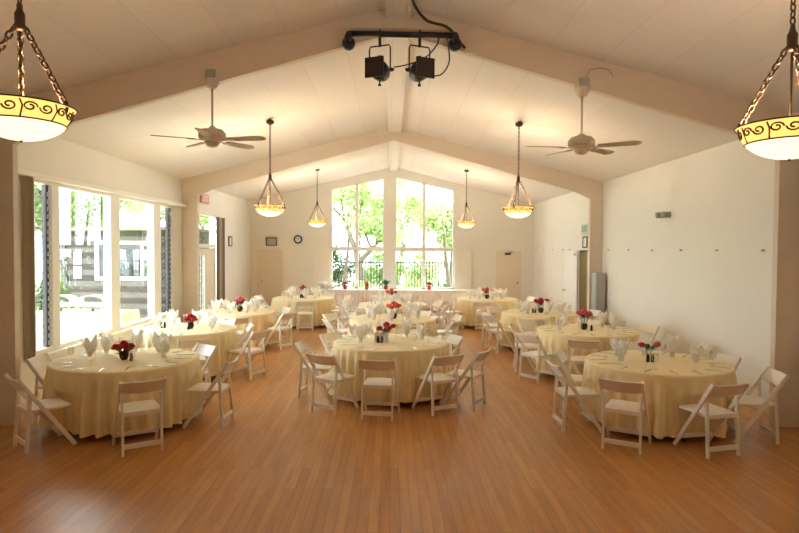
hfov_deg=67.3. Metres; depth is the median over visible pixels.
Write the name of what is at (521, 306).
napkin
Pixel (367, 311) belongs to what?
napkin
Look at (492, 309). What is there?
folding chair
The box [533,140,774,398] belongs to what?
wall
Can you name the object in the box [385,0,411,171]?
beam
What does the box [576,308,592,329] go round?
flower arrangement
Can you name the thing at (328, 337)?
folding chair
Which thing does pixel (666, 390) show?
tablecloth
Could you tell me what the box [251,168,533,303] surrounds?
wall
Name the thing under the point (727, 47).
ceiling
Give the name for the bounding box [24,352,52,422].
folding chair
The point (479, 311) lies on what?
folding chair
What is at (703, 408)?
folding chair
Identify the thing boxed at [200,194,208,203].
exit sign
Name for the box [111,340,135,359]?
flower arrangement
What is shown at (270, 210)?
pendant lamp
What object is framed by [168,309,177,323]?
napkin
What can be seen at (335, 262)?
railing
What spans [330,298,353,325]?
folding chair
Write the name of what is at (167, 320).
folding chair
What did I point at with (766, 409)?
baseboard
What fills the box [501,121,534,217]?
pendant lamp
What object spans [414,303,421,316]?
napkin
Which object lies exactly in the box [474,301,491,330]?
folding chair
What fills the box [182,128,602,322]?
beam
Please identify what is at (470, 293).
napkin
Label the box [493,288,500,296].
napkin
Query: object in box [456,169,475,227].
pendant lamp
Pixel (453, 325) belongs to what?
folding chair
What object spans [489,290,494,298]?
napkin
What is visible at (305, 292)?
napkin
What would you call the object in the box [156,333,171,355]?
napkin
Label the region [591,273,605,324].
cabinet
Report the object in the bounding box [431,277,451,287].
bush
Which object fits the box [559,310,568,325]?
napkin
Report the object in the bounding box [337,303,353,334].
folding chair
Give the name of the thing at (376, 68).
stage light
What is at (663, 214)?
emergency light
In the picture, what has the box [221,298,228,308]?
napkin
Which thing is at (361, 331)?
napkin
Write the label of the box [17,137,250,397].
wall
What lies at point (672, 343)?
napkin
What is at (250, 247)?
trim
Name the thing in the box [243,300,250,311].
napkin
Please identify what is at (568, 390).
folding chair
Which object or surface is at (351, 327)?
folding chair
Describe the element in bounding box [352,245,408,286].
bush
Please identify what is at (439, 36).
cable
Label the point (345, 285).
potted plant
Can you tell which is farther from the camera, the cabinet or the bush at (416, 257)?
the bush at (416, 257)
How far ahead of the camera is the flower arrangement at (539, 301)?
12.83 m
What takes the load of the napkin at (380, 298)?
in the tumbler
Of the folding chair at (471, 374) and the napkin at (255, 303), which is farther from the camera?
the napkin at (255, 303)
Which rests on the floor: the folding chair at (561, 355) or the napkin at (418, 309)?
the folding chair at (561, 355)
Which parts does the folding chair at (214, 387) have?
seat, leg, leg, seat rail, leg, backrest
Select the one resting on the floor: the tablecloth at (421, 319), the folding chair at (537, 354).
the folding chair at (537, 354)
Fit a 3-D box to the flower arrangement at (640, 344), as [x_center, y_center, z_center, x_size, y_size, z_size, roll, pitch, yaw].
[3.038,1.031,7.336,0.298,0.243,0.174,0,2,-15]
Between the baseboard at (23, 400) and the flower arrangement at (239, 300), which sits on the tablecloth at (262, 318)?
the flower arrangement at (239, 300)
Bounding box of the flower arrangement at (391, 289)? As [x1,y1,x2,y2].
[385,288,396,294]
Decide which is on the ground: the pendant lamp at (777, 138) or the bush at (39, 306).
the bush at (39, 306)
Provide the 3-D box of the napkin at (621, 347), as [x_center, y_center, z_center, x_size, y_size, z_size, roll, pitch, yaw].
[2.699,1.003,7.295,0.179,0.254,0.177,0,2,-11]
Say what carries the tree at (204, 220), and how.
on the ground
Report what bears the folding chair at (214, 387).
on the floor
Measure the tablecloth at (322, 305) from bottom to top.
0.680 m
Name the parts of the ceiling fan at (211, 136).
blade, blade, blade, blade, blade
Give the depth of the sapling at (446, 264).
23.43 m
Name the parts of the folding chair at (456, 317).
backrest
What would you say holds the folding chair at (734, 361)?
on the floor
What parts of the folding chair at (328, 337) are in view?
leg, backrest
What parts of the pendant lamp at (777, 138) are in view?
chain, lamp shade, rod, stem chain, chain, chain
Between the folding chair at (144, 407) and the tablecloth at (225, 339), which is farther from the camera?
the tablecloth at (225, 339)
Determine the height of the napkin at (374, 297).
0.238 m
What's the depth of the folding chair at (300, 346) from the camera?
8.32 m
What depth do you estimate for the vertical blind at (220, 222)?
16.74 m
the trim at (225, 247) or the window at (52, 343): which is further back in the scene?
the trim at (225, 247)
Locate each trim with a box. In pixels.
[225,247,250,248]
[250,247,532,249]
[533,249,569,250]
[577,247,587,310]
[579,250,587,309]
[601,249,772,251]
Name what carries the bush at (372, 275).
on the ground
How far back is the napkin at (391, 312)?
11.22 m
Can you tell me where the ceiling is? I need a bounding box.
[0,0,798,203]
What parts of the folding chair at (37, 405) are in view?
backrest, leg, seat rail, leg, leg, seat, leg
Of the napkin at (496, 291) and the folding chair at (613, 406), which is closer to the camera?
the folding chair at (613, 406)
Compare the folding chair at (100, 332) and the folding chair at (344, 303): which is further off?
the folding chair at (344, 303)
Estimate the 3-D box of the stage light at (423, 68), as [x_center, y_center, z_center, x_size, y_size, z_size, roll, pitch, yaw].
[0.228,-2.360,6.777,0.330,0.635,0.347,0,2,-1]
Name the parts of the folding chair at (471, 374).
leg, seat, leg, leg, seat rail, backrest, leg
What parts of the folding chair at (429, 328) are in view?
backrest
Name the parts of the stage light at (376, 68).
filter frame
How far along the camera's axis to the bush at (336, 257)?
28.39 m
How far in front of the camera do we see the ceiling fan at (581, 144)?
6.99 m
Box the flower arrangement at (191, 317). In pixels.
[183,313,197,328]
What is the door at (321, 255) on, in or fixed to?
attached to the wall at (493, 228)
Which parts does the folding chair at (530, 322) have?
backrest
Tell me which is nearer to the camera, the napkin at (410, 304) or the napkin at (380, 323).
the napkin at (380, 323)
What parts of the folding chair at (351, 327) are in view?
backrest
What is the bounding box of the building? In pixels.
[40,227,208,318]
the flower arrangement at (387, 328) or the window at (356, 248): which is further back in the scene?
the window at (356, 248)
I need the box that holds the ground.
[35,269,445,309]
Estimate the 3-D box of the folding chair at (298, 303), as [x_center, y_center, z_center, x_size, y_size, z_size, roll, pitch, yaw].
[-2.420,1.244,15.387,0.454,0.783,0.575,0,2,-9]
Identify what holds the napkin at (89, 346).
in the tumbler
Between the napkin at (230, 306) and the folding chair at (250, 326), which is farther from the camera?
the napkin at (230, 306)
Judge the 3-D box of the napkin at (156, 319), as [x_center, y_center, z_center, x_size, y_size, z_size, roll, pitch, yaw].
[-4.061,0.883,10.025,0.163,0.254,0.200,2,2,44]
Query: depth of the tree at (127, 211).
25.82 m
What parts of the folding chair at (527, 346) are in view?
leg, leg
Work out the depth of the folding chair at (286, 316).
12.39 m
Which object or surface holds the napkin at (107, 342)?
in the tumbler
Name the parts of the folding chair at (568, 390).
backrest, leg, seat rail, leg, leg, seat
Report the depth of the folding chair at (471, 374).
7.92 m
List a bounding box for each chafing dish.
[42,294,76,311]
[75,295,103,311]
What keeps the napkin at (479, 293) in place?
in the tumbler
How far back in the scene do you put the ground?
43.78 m
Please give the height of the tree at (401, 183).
8.209 m
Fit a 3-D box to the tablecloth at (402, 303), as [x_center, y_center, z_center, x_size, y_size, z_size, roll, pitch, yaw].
[-0.155,1.256,14.795,1.757,0.680,1.715,0,2,-1]
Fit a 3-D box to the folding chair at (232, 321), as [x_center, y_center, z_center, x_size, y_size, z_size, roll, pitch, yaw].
[-3.364,1.360,11.210,0.454,0.783,0.575,1,2,11]
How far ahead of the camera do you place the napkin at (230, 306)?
12.35 m
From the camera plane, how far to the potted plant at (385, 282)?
20.28 m
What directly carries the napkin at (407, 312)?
in the tumbler
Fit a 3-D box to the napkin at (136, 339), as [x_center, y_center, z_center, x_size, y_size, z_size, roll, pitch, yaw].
[-3.396,0.946,7.756,0.177,0.266,0.179,0,2,-14]
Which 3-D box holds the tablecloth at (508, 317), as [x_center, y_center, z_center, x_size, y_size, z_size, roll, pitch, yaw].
[3.042,1.330,12.929,1.753,0.680,1.809,0,2,-1]
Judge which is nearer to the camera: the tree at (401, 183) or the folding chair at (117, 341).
the folding chair at (117, 341)
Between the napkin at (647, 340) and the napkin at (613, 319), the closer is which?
the napkin at (647, 340)
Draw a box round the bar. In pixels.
[342,30,460,51]
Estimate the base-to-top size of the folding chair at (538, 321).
0.783 m
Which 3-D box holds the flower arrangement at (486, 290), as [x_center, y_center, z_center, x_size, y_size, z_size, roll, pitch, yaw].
[2.416,0.727,16.462,0.346,0.310,0.321,0,2,-1]
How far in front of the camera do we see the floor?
5.66 m
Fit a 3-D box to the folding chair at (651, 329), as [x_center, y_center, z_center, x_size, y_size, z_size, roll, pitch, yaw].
[4.233,1.424,10.611,0.575,0.783,0.454,0,2,-26]
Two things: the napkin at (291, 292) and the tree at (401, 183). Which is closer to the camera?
the napkin at (291, 292)
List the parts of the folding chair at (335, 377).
leg, leg, backrest, seat rail, seat, leg, leg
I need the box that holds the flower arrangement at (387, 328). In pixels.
[376,322,395,340]
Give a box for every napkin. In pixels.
[80,334,97,356]
[100,333,113,352]
[130,329,143,349]
[150,312,162,326]
[150,331,166,352]
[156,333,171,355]
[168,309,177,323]
[192,309,203,323]
[204,309,215,324]
[208,313,217,326]
[211,300,221,311]
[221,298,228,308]
[226,301,235,311]
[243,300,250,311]
[251,298,259,310]
[288,289,295,297]
[302,288,308,297]
[312,287,319,296]
[353,323,366,340]
[358,322,370,336]
[365,304,373,316]
[369,304,377,318]
[371,293,378,302]
[373,301,383,314]
[376,319,388,332]
[378,294,385,302]
[385,307,396,319]
[387,293,394,302]
[400,317,413,335]
[402,293,408,303]
[403,306,413,318]
[405,302,412,309]
[408,293,414,302]
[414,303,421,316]
[415,322,426,338]
[466,289,472,297]
[476,289,482,298]
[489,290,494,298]
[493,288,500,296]
[498,290,504,298]
[518,301,525,310]
[523,301,531,312]
[543,300,551,312]
[555,314,564,327]
[557,300,565,311]
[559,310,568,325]
[578,310,589,322]
[598,310,607,325]
[608,312,617,328]
[610,336,621,354]
[613,339,628,358]
[638,336,651,353]
[666,333,680,355]
[689,341,708,360]
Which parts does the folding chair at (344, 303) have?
leg, backrest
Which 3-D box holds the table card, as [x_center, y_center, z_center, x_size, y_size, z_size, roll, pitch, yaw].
[-0.289,1.027,8.731,0.140,0.131,0.063,0,2,-1]
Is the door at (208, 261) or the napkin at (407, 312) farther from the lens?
the door at (208, 261)
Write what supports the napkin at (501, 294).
in the tumbler
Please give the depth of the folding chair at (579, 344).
8.91 m
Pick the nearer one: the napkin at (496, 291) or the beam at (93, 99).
the beam at (93, 99)
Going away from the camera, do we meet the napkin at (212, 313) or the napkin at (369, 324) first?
the napkin at (369, 324)
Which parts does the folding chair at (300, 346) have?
leg, backrest, leg, leg, seat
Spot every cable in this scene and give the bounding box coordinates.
[394,36,439,67]
[411,0,465,48]
[435,37,449,76]
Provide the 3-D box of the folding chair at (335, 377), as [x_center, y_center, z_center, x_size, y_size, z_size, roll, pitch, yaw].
[-0.871,1.476,7.754,0.454,0.783,0.575,1,2,32]
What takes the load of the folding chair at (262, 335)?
on the floor
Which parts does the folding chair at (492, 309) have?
backrest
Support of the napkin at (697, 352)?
in the tumbler
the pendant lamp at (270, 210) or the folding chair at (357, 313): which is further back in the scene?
the folding chair at (357, 313)
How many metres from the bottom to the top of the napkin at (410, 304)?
0.271 m
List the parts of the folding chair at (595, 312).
backrest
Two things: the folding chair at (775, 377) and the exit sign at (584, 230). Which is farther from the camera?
the exit sign at (584, 230)
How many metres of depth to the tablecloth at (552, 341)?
9.70 m
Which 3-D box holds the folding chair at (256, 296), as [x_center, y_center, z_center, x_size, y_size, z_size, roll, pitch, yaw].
[-3.757,1.194,16.794,0.575,0.783,0.454,1,2,14]
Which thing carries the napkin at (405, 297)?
in the tumbler
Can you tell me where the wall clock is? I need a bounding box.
[294,235,301,243]
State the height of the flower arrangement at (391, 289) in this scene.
0.383 m
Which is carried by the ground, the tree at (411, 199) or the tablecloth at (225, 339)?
the tree at (411, 199)
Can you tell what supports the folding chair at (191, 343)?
on the floor
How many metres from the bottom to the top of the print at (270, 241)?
0.220 m
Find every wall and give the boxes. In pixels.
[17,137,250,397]
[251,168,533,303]
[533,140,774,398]
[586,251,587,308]
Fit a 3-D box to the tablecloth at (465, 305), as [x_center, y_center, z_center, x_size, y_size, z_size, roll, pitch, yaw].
[2.449,1.220,16.590,1.792,0.680,1.778,1,2,16]
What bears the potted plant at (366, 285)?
on the tablecloth at (426, 296)
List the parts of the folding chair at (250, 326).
leg, leg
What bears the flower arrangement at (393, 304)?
on the tablecloth at (421, 319)
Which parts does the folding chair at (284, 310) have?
backrest, leg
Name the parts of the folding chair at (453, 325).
leg, backrest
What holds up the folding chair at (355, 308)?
on the floor
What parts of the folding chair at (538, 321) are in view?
backrest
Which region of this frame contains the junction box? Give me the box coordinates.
[464,46,478,53]
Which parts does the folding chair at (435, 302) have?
backrest, leg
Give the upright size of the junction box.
0.080 m
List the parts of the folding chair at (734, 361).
backrest, leg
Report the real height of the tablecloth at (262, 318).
0.680 m
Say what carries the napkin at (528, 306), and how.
in the tumbler
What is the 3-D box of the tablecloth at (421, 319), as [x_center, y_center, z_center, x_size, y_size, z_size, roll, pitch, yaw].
[-0.130,1.347,11.696,1.820,0.680,1.774,0,2,-1]
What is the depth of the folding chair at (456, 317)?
12.11 m
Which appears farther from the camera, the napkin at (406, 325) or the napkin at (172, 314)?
the napkin at (172, 314)
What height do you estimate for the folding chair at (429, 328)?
0.783 m
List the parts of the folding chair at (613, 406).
leg, leg, backrest, seat rail, seat, leg, leg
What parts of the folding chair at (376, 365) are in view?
leg, leg, seat rail, backrest, leg, leg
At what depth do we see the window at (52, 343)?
10.33 m
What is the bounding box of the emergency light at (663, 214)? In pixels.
[655,211,670,217]
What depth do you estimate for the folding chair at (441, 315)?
14.36 m
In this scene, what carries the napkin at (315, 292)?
in the tumbler
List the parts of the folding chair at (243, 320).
backrest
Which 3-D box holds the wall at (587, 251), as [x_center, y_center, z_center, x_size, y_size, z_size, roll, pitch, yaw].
[5.871,0.409,14.637,2.100,2.800,2.570,0,2,-1]
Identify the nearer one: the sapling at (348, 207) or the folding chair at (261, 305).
the folding chair at (261, 305)
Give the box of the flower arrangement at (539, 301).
[534,298,548,312]
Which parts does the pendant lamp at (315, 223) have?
lamp shade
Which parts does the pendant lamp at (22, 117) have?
chain, chain, rod, lamp shade, chain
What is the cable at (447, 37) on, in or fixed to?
hanging from the bar
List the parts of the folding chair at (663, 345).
leg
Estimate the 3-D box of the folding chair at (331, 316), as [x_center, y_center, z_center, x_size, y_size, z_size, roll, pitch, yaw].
[-1.218,1.345,12.171,0.575,0.783,0.454,1,2,27]
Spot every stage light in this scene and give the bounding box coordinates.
[365,29,393,85]
[405,30,434,86]
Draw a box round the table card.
[375,333,383,341]
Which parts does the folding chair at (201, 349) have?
backrest, leg, leg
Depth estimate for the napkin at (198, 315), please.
10.45 m
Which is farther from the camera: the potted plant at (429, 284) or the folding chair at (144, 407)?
the potted plant at (429, 284)
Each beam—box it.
[0,9,798,426]
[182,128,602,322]
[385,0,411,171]
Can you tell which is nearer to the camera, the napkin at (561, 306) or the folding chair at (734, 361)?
the folding chair at (734, 361)
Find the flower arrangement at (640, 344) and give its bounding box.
[638,341,660,354]
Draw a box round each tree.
[34,184,65,301]
[34,184,130,249]
[120,200,208,228]
[120,201,146,226]
[333,180,421,281]
[338,178,445,284]
[397,186,452,278]
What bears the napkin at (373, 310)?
in the tumbler
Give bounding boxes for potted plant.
[342,282,347,288]
[364,282,368,289]
[382,279,389,289]
[427,282,431,289]
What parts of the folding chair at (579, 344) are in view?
leg, seat rail, backrest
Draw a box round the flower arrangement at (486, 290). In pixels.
[481,287,491,298]
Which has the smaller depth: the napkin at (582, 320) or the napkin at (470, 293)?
the napkin at (582, 320)
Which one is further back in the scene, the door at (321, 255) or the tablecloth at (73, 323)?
the door at (321, 255)
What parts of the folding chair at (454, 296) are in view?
backrest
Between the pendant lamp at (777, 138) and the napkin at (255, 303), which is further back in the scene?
the napkin at (255, 303)
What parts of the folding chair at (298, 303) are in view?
backrest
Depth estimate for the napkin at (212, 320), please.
10.00 m
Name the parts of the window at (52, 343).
louvre clip rail, valance rail, sill, louvre clip rail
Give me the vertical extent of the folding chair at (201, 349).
0.783 m
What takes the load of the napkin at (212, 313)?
in the tumbler
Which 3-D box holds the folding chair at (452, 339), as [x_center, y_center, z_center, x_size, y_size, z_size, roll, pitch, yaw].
[0.648,1.444,9.167,0.575,0.783,0.454,0,2,-26]
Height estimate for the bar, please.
0.181 m
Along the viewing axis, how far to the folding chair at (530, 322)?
11.36 m
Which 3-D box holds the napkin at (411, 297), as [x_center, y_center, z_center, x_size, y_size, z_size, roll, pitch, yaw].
[0.302,0.762,14.830,0.177,0.266,0.179,0,2,3]
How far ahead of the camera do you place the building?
17.10 m
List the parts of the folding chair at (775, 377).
leg, seat, leg, backrest, leg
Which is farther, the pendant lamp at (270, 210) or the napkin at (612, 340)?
the pendant lamp at (270, 210)
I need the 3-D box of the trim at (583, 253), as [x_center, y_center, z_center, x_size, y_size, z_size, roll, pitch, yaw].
[4.798,0.639,15.129,0.170,2.099,1.168,0,2,-1]
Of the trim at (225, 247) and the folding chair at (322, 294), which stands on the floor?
the folding chair at (322, 294)
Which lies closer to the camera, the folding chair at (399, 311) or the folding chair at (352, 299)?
the folding chair at (399, 311)
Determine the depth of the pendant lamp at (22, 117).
3.37 m
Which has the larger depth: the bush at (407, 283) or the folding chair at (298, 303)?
the bush at (407, 283)
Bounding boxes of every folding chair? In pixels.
[3,373,76,453]
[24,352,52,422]
[97,329,106,337]
[110,340,141,349]
[112,376,166,456]
[159,317,180,323]
[177,337,209,382]
[182,355,239,428]
[192,342,217,403]
[216,317,236,325]
[224,316,247,347]
[227,328,270,379]
[236,323,253,370]
[250,304,265,307]
[253,295,270,308]
[265,311,296,350]
[270,306,292,344]
[292,339,334,400]
[296,300,313,330]
[305,352,358,415]
[319,331,342,383]
[321,293,334,297]
[321,319,348,355]
[323,312,347,348]
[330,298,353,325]
[335,294,352,323]
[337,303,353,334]
[340,299,354,327]
[348,324,373,335]
[353,306,364,310]
[354,310,366,315]
[358,358,399,421]
[384,308,402,313]
[393,328,417,334]
[411,325,431,335]
[412,310,431,316]
[412,353,463,415]
[430,300,443,329]
[431,303,450,334]
[435,295,454,323]
[435,319,462,354]
[437,313,463,353]
[438,299,463,327]
[440,347,491,410]
[444,333,464,386]
[451,294,464,315]
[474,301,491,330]
[477,308,502,346]
[481,313,513,352]
[486,306,502,339]
[509,324,541,373]
[515,332,558,383]
[516,318,537,359]
[521,317,544,351]
[525,296,536,301]
[546,359,601,432]
[554,348,582,413]
[568,338,599,385]
[575,318,599,324]
[587,308,601,317]
[598,376,651,454]
[626,342,640,349]
[636,323,659,350]
[657,336,677,351]
[673,381,749,458]
[708,351,741,370]
[727,366,789,444]
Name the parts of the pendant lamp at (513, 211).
chain, chain, lamp shade, stem chain, chain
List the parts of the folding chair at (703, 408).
leg, leg, seat, seat rail, backrest, leg, leg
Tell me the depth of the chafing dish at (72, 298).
11.96 m
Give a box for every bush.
[36,276,98,310]
[333,244,354,286]
[348,275,380,286]
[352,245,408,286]
[396,245,444,286]
[396,277,428,286]
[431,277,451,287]
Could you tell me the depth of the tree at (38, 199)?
21.77 m
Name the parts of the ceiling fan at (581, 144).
blade, blade, blade, blade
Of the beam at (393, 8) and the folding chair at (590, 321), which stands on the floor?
the folding chair at (590, 321)
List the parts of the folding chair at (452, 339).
backrest, leg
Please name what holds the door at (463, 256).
attached to the wall at (493, 228)
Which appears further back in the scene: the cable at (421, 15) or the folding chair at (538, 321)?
the folding chair at (538, 321)
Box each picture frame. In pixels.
[228,236,231,245]
[266,237,276,245]
[582,236,587,247]
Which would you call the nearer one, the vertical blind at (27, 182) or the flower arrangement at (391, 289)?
the vertical blind at (27, 182)
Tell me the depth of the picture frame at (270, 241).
20.61 m
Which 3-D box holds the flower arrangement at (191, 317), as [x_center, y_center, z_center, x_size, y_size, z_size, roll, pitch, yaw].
[-3.471,0.909,9.993,0.230,0.252,0.226,0,2,-6]
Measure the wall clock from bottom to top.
0.302 m
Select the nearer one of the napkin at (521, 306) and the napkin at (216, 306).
the napkin at (216, 306)
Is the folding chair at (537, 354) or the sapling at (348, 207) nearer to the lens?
the folding chair at (537, 354)
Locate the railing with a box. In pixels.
[333,260,451,287]
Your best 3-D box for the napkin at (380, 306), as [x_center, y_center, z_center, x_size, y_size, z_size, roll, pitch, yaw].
[-0.420,0.833,11.993,0.219,0.281,0.207,1,2,8]
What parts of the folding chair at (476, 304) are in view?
backrest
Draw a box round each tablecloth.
[36,309,139,347]
[39,348,205,437]
[132,322,237,377]
[194,308,278,347]
[270,295,336,326]
[320,289,470,310]
[329,334,452,402]
[347,314,437,336]
[359,301,426,313]
[455,296,518,326]
[500,309,578,349]
[535,324,639,374]
[579,350,737,438]
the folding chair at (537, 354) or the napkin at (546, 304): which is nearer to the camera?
the folding chair at (537, 354)
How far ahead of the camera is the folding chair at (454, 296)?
17.70 m
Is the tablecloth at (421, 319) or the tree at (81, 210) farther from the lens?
the tree at (81, 210)
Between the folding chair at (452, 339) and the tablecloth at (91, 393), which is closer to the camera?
the tablecloth at (91, 393)
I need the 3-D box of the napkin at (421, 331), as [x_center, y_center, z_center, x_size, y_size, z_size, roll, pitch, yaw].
[0.321,0.946,8.881,0.177,0.248,0.179,0,2,-1]
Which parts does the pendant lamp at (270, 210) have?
chain, chain, stem chain, lamp shade, chain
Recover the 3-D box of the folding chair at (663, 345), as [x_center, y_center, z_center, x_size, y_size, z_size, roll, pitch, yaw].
[3.969,1.460,9.295,0.575,0.783,0.454,2,2,44]
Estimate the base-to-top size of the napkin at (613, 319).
0.286 m
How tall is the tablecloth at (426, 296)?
0.694 m
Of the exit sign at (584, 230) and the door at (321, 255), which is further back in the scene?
the door at (321, 255)
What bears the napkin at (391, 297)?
in the tumbler
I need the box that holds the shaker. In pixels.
[129,352,132,360]
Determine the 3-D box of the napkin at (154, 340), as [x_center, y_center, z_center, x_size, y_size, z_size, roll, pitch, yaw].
[-3.037,0.953,7.565,0.207,0.269,0.219,0,2,-22]
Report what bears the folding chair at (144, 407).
on the floor
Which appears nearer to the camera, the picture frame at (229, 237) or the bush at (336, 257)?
the picture frame at (229, 237)
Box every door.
[199,211,223,309]
[254,249,285,305]
[493,250,523,302]
[562,251,576,311]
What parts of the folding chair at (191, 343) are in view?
backrest, leg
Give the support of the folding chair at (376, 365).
on the floor
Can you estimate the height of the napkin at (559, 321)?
0.244 m
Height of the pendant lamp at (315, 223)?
1.720 m
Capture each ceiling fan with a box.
[150,69,265,148]
[525,67,641,155]
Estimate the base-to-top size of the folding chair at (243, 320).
0.783 m
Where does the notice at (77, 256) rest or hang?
attached to the building
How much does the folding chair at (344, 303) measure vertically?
0.783 m
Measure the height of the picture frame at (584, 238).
0.300 m
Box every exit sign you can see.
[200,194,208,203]
[581,223,587,234]
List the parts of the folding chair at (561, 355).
leg, backrest, leg, leg, leg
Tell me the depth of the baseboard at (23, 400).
8.21 m
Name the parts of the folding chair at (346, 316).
leg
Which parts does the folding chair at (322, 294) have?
backrest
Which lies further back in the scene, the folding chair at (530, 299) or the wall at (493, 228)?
the wall at (493, 228)
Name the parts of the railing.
rail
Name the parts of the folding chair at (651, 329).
backrest, leg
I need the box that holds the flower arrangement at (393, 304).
[386,301,400,318]
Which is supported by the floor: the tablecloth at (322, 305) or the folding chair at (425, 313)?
the folding chair at (425, 313)
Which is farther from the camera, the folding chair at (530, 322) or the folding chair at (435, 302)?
the folding chair at (435, 302)
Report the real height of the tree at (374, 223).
6.362 m
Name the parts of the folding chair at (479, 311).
leg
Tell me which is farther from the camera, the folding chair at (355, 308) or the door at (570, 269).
the door at (570, 269)
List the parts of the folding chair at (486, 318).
leg, backrest, leg, leg, leg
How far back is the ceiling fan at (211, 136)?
6.94 m
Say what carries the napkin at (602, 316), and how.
in the tumbler
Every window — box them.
[18,167,186,355]
[331,176,453,288]
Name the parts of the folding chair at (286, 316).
leg, leg, leg, backrest, leg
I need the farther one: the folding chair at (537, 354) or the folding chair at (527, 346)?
the folding chair at (527, 346)
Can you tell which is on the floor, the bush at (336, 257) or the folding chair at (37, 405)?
the folding chair at (37, 405)
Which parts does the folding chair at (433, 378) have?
leg, leg, seat, seat rail, backrest, leg, leg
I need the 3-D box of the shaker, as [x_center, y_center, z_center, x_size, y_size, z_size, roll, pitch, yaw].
[-3.187,1.071,7.130,0.042,0.100,0.041,0,2,-1]
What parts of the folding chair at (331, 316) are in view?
backrest, leg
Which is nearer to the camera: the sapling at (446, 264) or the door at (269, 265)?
the door at (269, 265)
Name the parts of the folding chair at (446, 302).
leg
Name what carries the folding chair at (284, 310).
on the floor
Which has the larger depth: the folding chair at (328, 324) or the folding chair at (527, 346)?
the folding chair at (328, 324)
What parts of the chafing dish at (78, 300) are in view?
lid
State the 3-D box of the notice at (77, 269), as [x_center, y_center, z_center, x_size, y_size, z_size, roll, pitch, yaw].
[-9.154,0.167,17.066,0.220,0.340,0.020,0,2,-1]
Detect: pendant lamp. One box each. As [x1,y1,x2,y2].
[0,0,77,142]
[253,119,286,216]
[307,169,326,226]
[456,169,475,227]
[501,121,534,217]
[733,0,798,160]
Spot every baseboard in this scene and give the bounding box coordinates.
[21,389,42,402]
[743,393,768,412]
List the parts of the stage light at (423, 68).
filter frame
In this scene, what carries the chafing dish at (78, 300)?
on the tablecloth at (73, 323)
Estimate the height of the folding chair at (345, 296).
0.783 m
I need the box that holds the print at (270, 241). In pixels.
[267,238,275,244]
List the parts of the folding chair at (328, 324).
backrest, leg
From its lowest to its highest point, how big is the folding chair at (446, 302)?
0.783 m
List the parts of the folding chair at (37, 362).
leg, leg, backrest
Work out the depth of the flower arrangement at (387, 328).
8.63 m
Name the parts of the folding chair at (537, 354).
leg, leg, backrest, seat rail, leg, leg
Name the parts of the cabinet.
door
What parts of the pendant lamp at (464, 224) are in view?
lamp shade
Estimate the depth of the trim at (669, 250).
9.56 m
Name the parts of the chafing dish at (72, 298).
lid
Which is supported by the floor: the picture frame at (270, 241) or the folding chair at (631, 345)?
the folding chair at (631, 345)
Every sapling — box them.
[333,187,371,286]
[426,190,452,287]
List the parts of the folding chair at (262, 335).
leg, seat, leg, leg, seat rail, backrest, leg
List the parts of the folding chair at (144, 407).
leg, leg, seat, seat rail, backrest, leg, leg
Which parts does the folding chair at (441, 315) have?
leg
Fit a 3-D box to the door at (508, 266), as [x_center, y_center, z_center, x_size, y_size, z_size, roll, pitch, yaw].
[3.764,0.479,20.719,1.060,2.080,0.117,0,2,-1]
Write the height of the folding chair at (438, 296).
0.783 m
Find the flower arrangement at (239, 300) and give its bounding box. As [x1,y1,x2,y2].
[234,297,246,311]
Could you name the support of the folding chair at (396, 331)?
on the floor
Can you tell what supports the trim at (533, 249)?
attached to the wall at (719, 197)
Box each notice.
[73,252,81,263]
[74,266,81,277]
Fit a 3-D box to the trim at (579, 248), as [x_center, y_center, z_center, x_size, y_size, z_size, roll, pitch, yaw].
[4.702,0.603,15.126,0.019,2.170,1.310,0,2,-1]
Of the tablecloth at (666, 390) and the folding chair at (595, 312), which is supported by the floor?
the folding chair at (595, 312)
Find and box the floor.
[0,311,798,532]
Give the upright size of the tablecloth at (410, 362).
0.680 m
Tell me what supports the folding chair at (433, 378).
on the floor
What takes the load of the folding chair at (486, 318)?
on the floor
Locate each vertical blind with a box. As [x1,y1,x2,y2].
[22,177,34,361]
[216,217,224,304]

